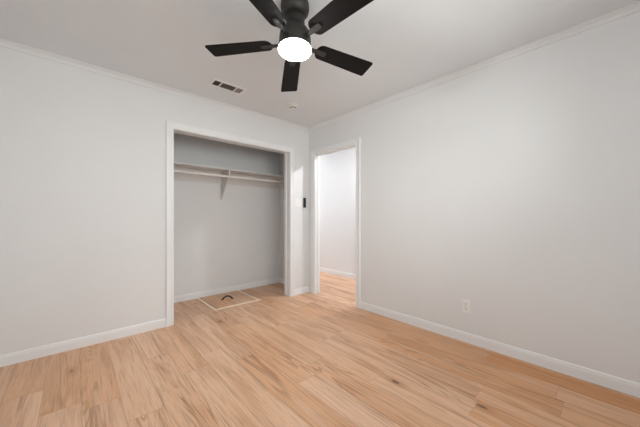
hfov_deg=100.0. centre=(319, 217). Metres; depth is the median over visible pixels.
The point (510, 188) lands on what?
wall
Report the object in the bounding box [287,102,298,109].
smoke detector
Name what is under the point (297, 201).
light switch
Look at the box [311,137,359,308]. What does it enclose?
trim
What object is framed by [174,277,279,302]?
baseboard
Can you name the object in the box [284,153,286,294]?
trim
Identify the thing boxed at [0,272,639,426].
floor
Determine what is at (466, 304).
wall outlet
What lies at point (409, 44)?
ceiling
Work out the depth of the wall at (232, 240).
3.94 m
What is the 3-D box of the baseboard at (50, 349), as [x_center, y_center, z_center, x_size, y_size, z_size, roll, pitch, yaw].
[-1.383,1.073,2.912,3.300,0.087,0.009,0,0,-42]
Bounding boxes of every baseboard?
[0,286,308,366]
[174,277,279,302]
[320,267,355,278]
[360,301,639,397]
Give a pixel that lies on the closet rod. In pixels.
(178, 171)
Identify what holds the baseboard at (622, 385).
attached to the wall at (510, 188)
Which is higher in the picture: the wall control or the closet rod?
the closet rod
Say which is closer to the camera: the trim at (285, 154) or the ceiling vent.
the ceiling vent
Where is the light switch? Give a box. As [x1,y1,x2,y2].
[295,199,300,206]
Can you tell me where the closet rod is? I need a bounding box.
[174,169,283,182]
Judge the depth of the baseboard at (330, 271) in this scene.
5.15 m
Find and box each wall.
[0,46,308,354]
[174,133,278,295]
[279,11,639,382]
[320,147,355,273]
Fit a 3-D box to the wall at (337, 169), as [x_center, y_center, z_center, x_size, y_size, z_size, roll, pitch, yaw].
[0.495,-0.103,5.098,0.120,2.440,6.140,0,0,-42]
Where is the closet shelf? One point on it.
(223, 181)
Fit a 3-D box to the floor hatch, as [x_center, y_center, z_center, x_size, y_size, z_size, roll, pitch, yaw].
[-1.245,1.088,3.654,0.626,0.058,0.644,0,0,-42]
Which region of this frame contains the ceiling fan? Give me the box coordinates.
[205,0,373,91]
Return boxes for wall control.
[303,198,305,207]
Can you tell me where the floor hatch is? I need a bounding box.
[197,290,260,310]
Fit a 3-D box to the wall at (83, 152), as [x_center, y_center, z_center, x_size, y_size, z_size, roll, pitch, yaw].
[-1.471,-0.103,2.920,3.420,2.440,0.120,0,0,-42]
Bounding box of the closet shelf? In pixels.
[174,162,283,199]
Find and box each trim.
[0,38,308,131]
[166,120,294,326]
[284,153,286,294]
[309,1,639,131]
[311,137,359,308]
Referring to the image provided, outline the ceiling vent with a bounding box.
[208,78,246,94]
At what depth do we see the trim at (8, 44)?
2.52 m
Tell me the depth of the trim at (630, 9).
2.16 m
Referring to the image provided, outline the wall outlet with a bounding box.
[462,299,470,313]
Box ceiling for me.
[0,0,639,127]

